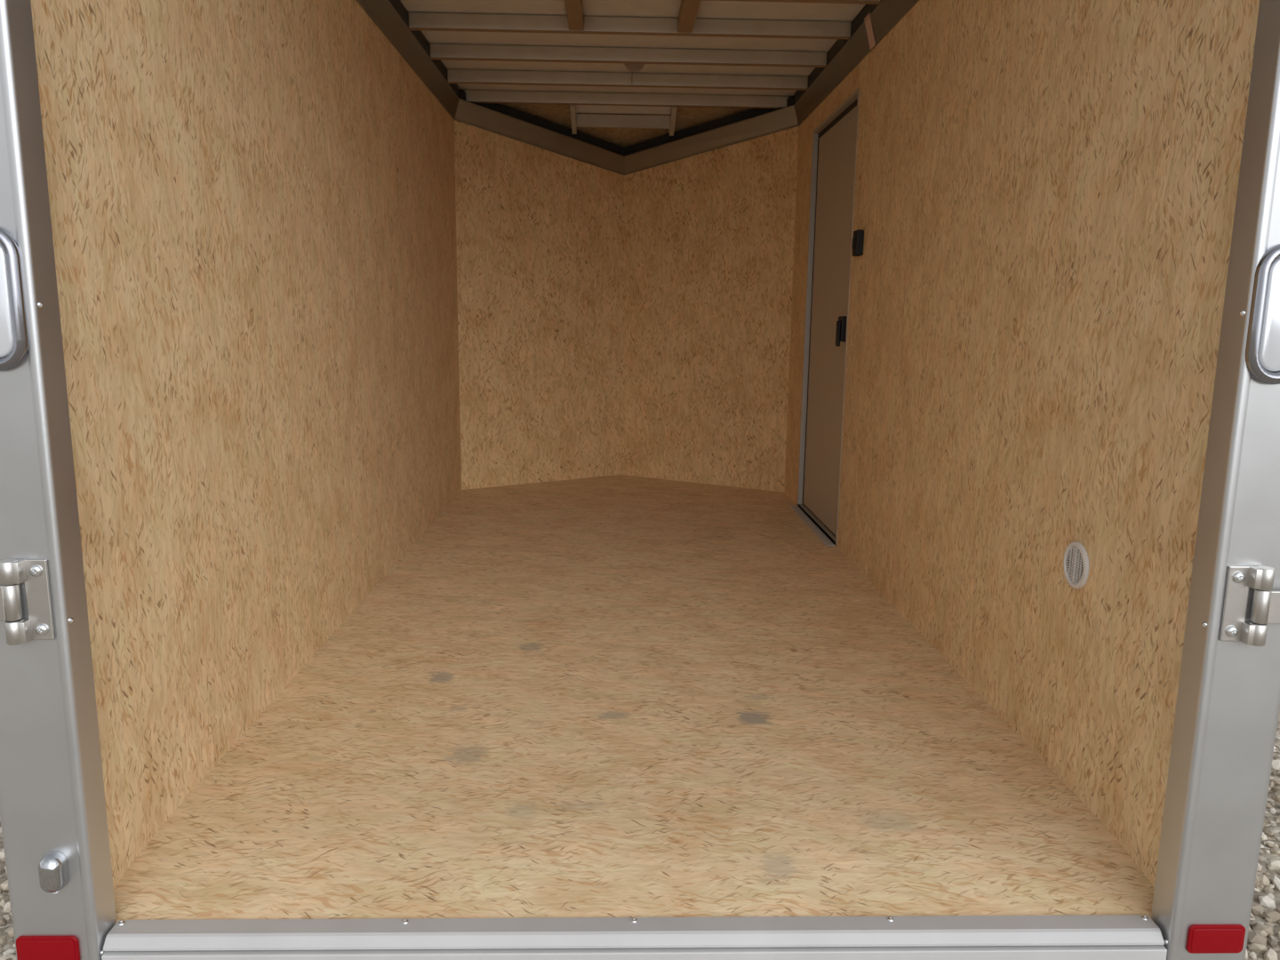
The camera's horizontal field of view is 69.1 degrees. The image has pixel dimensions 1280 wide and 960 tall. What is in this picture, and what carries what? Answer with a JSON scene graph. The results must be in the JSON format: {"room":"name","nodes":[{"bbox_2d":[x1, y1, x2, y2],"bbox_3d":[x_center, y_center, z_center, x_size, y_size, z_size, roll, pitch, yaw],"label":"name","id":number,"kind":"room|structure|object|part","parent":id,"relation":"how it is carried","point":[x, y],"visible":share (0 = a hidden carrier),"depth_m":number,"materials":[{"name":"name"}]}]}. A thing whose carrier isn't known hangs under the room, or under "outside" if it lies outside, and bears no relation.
{"room":"cargo space","nodes":[
{"label":"cargo space","id":0,"kind":"room"},
{"bbox_2d":[30,0,461,887],"bbox_3d":[-0.910,-0.607,3.073,0.010,2.031,3.602,0,10,-2],"label":"wall","id":1,"kind":"structure","parent":0,"point":[252,204],"depth_m":2.01,"materials":[{"name":"beige wood"}]},
{"bbox_2d":[0,0,116,959],"bbox_3d":[-0.899,-0.273,1.292,0.170,2.247,0.131,0,10,-2],"label":"post","id":2,"kind":"object","parent":1,"relation":"attached to","point":[52,793],"depth_m":1.33,"materials":[{"name":"metal"}]},
{"bbox_3d":[-0.942,0.173,1.308,0.094,0.050,0.006,0,10,-2],"label":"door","id":3,"kind":"part","parent":2,"relation":"part of","materials":[{"name":"metal"}]},
{"bbox_2d":[0,226,29,371],"bbox_3d":[-0.873,-0.244,1.249,0.086,0.196,0.014,0,10,-2],"label":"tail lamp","id":4,"kind":"object","parent":2,"relation":"attached to","point":[14,340],"visible":1,"depth_m":1.25,"materials":[{"name":"silver metal"}]},
{"bbox_3d":[-0.915,0.172,1.316,0.148,0.120,0.024,0,10,-2],"label":"door hinge","id":5,"kind":"part","parent":2,"relation":"part of","materials":[{"name":"silver metal"}]},
{"bbox_3d":[-0.858,0.171,1.327,0.034,0.119,0.005,0,10,-2],"label":"frame","id":6,"kind":"part","parent":2,"relation":"part of","materials":[{"name":"metal"}]},
{"bbox_2d":[16,936,79,959],"bbox_3d":[-0.906,0.721,1.421,0.093,0.049,0.006,0,10,-2],"label":"reflector","id":7,"kind":"object","parent":2,"relation":"attached to","point":[28,948],"visible":1,"depth_m":1.42,"materials":[{"name":"red plastic"}]},
{"bbox_2d":[38,850,69,893],"bbox_3d":[-0.881,0.590,1.390,0.037,0.064,0.023,0,10,-2],"label":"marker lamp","id":8,"kind":"object","parent":2,"relation":"attached to","point":[52,867],"visible":1,"depth_m":1.38,"materials":[{"name":"grey metal"}]},
{"bbox_2d":[356,0,458,119],"bbox_3d":[-0.877,-1.557,2.912,0.030,0.101,3.593,0,10,-2],"label":"trim","id":9,"kind":"structure","parent":1,"relation":"attached to","point":[382,12],"depth_m":3.62,"materials":[{"name":"metal"}]},
{"bbox_2d":[389,0,458,96],"bbox_3d":[-0.921,-1.637,2.906,0.118,0.054,3.535,0,10,-2],"label":"trim","id":10,"kind":"structure","parent":1,"relation":"attached to","point":[397,4],"depth_m":3.77,"materials":[{"name":"grey metal"}]},
{"bbox_2d":[454,120,623,489],"bbox_3d":[-0.528,-0.956,5.126,1.017,1.961,0.010,-6,12,-33],"label":"wall","id":11,"kind":"structure","parent":0,"point":[540,231],"depth_m":5.10,"materials":[{"name":"beige wood"}]},
{"bbox_2d":[455,98,623,175],"bbox_3d":[-0.506,-1.819,4.958,1.016,0.280,0.029,-6,12,-33],"label":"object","id":12,"kind":"structure","parent":11,"relation":"attached to","point":[468,113],"depth_m":4.93,"materials":[{"name":"metal"}]},
{"bbox_2d":[458,90,623,155],"bbox_3d":[-0.531,-1.873,4.988,1.017,0.291,0.038,-6,12,-33],"label":"trim","id":13,"kind":"structure","parent":11,"relation":"attached to","point":[495,107],"depth_m":4.99,"materials":[{"name":"grey metal"}]},
{"bbox_2d":[461,90,791,148],"bbox_3d":[-0.073,-1.941,5.035,1.817,0.190,0.509,0,10,-2],"label":"ceiling","id":14,"kind":"structure","parent":0,"point":[686,117],"depth_m":5.00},
{"bbox_2d":[569,104,576,134],"bbox_3d":[-0.351,-1.928,4.904,0.025,0.148,0.249,0,10,-2],"label":"rail","id":15,"kind":"object","parent":14,"relation":"attached to","point":[572,108],"visible":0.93,"depth_m":4.89,"materials":[{"name":"grey metal"}]},
{"bbox_2d":[576,113,670,128],"bbox_3d":[-0.089,-1.912,4.956,0.500,0.064,0.025,0,10,-2],"label":"bow","id":16,"kind":"object","parent":14,"relation":"attached to","point":[582,120],"visible":1,"depth_m":4.95,"materials":[{"name":"grey metal"}]},
{"bbox_2d":[576,104,671,114],"bbox_3d":[-0.086,-1.962,4.856,0.500,0.058,0.153,0,10,-2],"label":"sheet","id":17,"kind":"object","parent":14,"relation":"attached to","point":[580,108],"visible":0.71,"depth_m":4.90,"materials":[{"name":"grey metal"}]},
{"bbox_2d":[669,106,677,135],"bbox_3d":[0.175,-1.923,4.918,0.025,0.148,0.249,0,10,-2],"label":"rail","id":18,"kind":"object","parent":14,"relation":"attached to","point":[673,113],"visible":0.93,"depth_m":4.91,"materials":[{"name":"brown wood"}]},
{"bbox_2d":[400,0,864,96],"bbox_3d":[-0.017,-1.673,2.928,1.937,0.030,3.748,0,10,-2],"label":"ceiling","id":19,"kind":"structure","parent":0,"point":[737,10],"depth_m":3.83,"materials":[{"name":"grey metal"}]},
{"bbox_2d":[564,0,583,30],"bbox_3d":[-0.236,-1.705,3.345,0.056,0.056,0.378,0,10,-2],"label":"roof rail","id":20,"kind":"object","parent":19,"relation":"attached to","point":[574,8],"visible":1,"depth_m":3.36,"materials":[{"name":"brown wood"}]},
{"bbox_2d":[464,89,788,108],"bbox_3d":[-0.065,-1.948,4.754,1.650,0.059,0.030,0,10,-2],"label":"bow","id":21,"kind":"object","parent":19,"relation":"attached to","point":[476,96],"visible":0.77,"depth_m":4.74,"materials":[{"name":"grey metal"}]},
{"bbox_2d":[447,69,807,90],"bbox_3d":[-0.054,-1.879,4.360,1.686,0.059,0.030,0,10,-2],"label":"bow","id":22,"kind":"object","parent":19,"relation":"attached to","point":[478,76],"visible":1,"depth_m":4.35,"materials":[{"name":"grey metal"}]},
{"bbox_2d":[430,43,827,67],"bbox_3d":[-0.044,-1.808,3.957,1.686,0.059,0.030,0,10,-2],"label":"bow","id":23,"kind":"object","parent":19,"relation":"attached to","point":[454,52],"visible":1,"depth_m":3.94,"materials":[{"name":"grey metal"}]},
{"bbox_2d":[408,12,851,39],"bbox_3d":[-0.033,-1.737,3.553,1.686,0.059,0.030,0,10,-2],"label":"bow","id":24,"kind":"object","parent":19,"relation":"attached to","point":[430,21],"visible":1,"depth_m":3.54,"materials":[{"name":"grey metal"}]},
{"bbox_2d":[624,63,645,83],"bbox_3d":[-0.027,-1.861,4.244,0.096,0.052,0.206,0,10,-2],"label":"dome lamp","id":25,"kind":"object","parent":19,"relation":"attached to","point":[633,68],"visible":0.73,"depth_m":4.17,"materials":[{"name":"beige plastic"}]},
{"bbox_2d":[677,0,700,32],"bbox_3d":[0.176,-1.702,3.357,0.056,0.056,0.378,0,10,-2],"label":"roof rail","id":26,"kind":"object","parent":19,"relation":"attached to","point":[688,10],"visible":1,"depth_m":3.35,"materials":[{"name":"brown wood"}]},
{"bbox_2d":[698,0,880,4],"bbox_3d":[-0.023,-1.667,3.149,1.686,0.059,0.030,0,10,-2],"label":"bow","id":27,"kind":"object","parent":19,"relation":"attached to","point":[860,2],"visible":1,"depth_m":3.17,"materials":[{"name":"grey metal"}]},
{"bbox_2d":[113,474,1154,922],"bbox_3d":[-0.050,0.347,3.534,1.750,0.046,4.136,0,10,-2],"label":"floor","id":28,"kind":"structure","parent":0,"point":[618,695],"depth_m":2.00,"materials":[{"name":"beige wood"}]},
{"bbox_2d":[103,914,1164,951],"bbox_3d":[0.002,0.717,1.476,1.659,0.023,0.050,0,10,-2],"label":"threshold strip","id":29,"kind":"object","parent":28,"relation":"attached to","point":[928,931],"visible":1,"depth_m":1.47,"materials":[{"name":"metal"}]},
{"bbox_2d":[621,126,799,492],"bbox_3d":[0.352,-0.949,5.151,1.034,1.961,0.010,6,11,29],"label":"wall","id":30,"kind":"structure","parent":0,"point":[708,237],"depth_m":5.13,"materials":[{"name":"beige wood"}]},
{"bbox_2d":[624,96,794,155],"bbox_3d":[0.376,-1.866,5.013,1.034,0.291,0.038,6,11,29],"label":"trim","id":31,"kind":"structure","parent":30,"relation":"attached to","point":[648,144],"depth_m":5.01,"materials":[{"name":"grey metal"}]},
{"bbox_2d":[624,104,798,175],"bbox_3d":[0.353,-1.812,4.982,1.033,0.280,0.029,6,11,29],"label":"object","id":32,"kind":"structure","parent":30,"relation":"attached to","point":[785,118],"depth_m":4.96,"materials":[{"name":"metal"}]},
{"bbox_2d":[784,0,1259,887],"bbox_3d":[0.850,-0.593,3.121,0.010,2.031,3.602,0,10,-2],"label":"wall","id":33,"kind":"structure","parent":0,"point":[1045,192],"depth_m":1.99,"materials":[{"name":"beige wood"}]},
{"bbox_2d":[790,87,859,545],"bbox_3d":[0.813,-0.684,4.120,0.070,1.805,0.844,0,10,-2],"label":"door","id":34,"kind":"structure","parent":33,"relation":"in","point":[835,140],"depth_m":4.13,"materials":[{"name":"metal"}]},
{"bbox_3d":[0.785,0.202,4.280,0.037,0.004,0.828,0,10,-2],"label":"sill","id":35,"kind":"part","parent":34,"relation":"part of","materials":[{"name":"metal"}]},
{"bbox_2d":[794,0,881,103],"bbox_3d":[0.886,-1.623,2.955,0.118,0.054,3.535,0,10,-2],"label":"trim","id":36,"kind":"structure","parent":33,"relation":"attached to","point":[859,20],"depth_m":3.78,"materials":[{"name":"grey metal"}]},
{"bbox_2d":[794,0,919,126],"bbox_3d":[0.840,-1.545,2.959,0.033,0.108,3.593,0,10,-2],"label":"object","id":37,"kind":"structure","parent":33,"relation":"attached to","point":[877,24],"depth_m":3.57,"materials":[{"name":"metal"}]},
{"bbox_3d":[0.827,-1.613,3.344,0.028,0.108,0.070,0,10,-2],"label":"splice plate","id":38,"kind":"part","parent":37,"relation":"part of","materials":[{"name":"beige metal"}]},
{"bbox_2d":[851,229,863,255],"bbox_3d":[0.819,-0.894,3.506,0.034,0.094,0.060,0,10,-2],"label":"light switch","id":39,"kind":"object","parent":33,"relation":"attached to","point":[858,238],"visible":1,"depth_m":3.48,"materials":[{"name":"black plastic"}]},
{"bbox_2d":[1063,541,1088,589],"bbox_3d":[0.869,0.170,1.856,0.007,0.095,0.095,0,10,-2],"label":"air vent","id":40,"kind":"object","parent":33,"relation":"in","point":[1076,561],"visible":1,"depth_m":1.85,"materials":[{"name":"white plastic"}]},
{"bbox_2d":[1065,546,1083,583],"bbox_3d":[0.869,0.170,1.856,0.004,0.072,0.074,0,10,-2],"label":"grille","id":41,"kind":"object","parent":40,"relation":"attached to","point":[1074,555],"depth_m":1.86,"materials":[{"name":"white plastic"}]},
{"bbox_2d":[1151,0,1279,959],"bbox_3d":[0.930,-0.259,1.342,0.170,2.247,0.131,0,10,-2],"label":"post","id":42,"kind":"object","parent":33,"relation":"attached to","point":[1228,705],"depth_m":1.39,"materials":[{"name":"metal"}]},
{"bbox_2d":[1185,924,1245,953],"bbox_3d":[0.911,0.727,1.470,0.090,0.049,0.006,0,10,-2],"label":"reflector","id":43,"kind":"object","parent":42,"relation":"attached to","point":[1202,939],"visible":1,"depth_m":1.47,"materials":[{"name":"red plastic"}]},
{"bbox_3d":[0.880,0.183,1.374,0.034,0.115,0.005,0,10,-2],"label":"frame","id":44,"kind":"part","parent":42,"relation":"part of","materials":[{"name":"metal"}]},
{"bbox_3d":[0.938,0.185,1.366,0.148,0.116,0.024,0,10,-2],"label":"door hinge","id":45,"kind":"part","parent":42,"relation":"part of","materials":[{"name":"silver metal"}]},
{"bbox_2d":[1245,243,1279,384],"bbox_3d":[0.897,-0.231,1.297,0.086,0.196,0.014,0,10,-2],"label":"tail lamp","id":46,"kind":"object","parent":42,"relation":"attached to","point":[1262,348],"visible":1,"depth_m":1.30,"materials":[{"name":"silver metal"}]},
{"bbox_3d":[0.965,0.186,1.360,0.094,0.048,0.006,0,10,-2],"label":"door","id":47,"kind":"part","parent":42,"relation":"part of","materials":[{"name":"metal"}]},
{"label":"outside","id":48,"kind":"structure","parent":0,"visible":0},
{"bbox_2d":[0,708,1279,959],"bbox_3d":[-0.018,1.427,0.249,80.000,0.001,80.000,0,10,-2],"label":"ground","id":49,"kind":"structure","parent":48,"point":[1273,827],"depth_m":2.51,"materials":[{"name":"grey gravel"}]},
{"bbox_2d":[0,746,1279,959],"bbox_3d":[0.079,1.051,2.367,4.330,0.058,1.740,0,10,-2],"label":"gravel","id":50,"kind":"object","parent":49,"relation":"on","point":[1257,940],"visible":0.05,"depth_m":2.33,"materials":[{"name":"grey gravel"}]},
{"bbox_3d":[-0.053,0.402,3.638,1.937,0.090,4.229,0,10,-2],"label":"chassis","id":51,"kind":"object","parent":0,"visible":0},
{"bbox_3d":[0.002,0.798,1.513,1.667,0.084,0.085,0,10,-2],"label":"trim","id":52,"kind":"structure","parent":51,"relation":"attached to","visible":0},
{"bbox_2d":[101,944,1167,959],"bbox_3d":[0.003,0.746,1.476,1.661,0.030,0.055,0,10,-2],"label":"ledge","id":53,"kind":"object","parent":52,"relation":"on","point":[1093,952],"visible":0.41,"depth_m":1.45,"materials":[{"name":"metal"}]}
]}

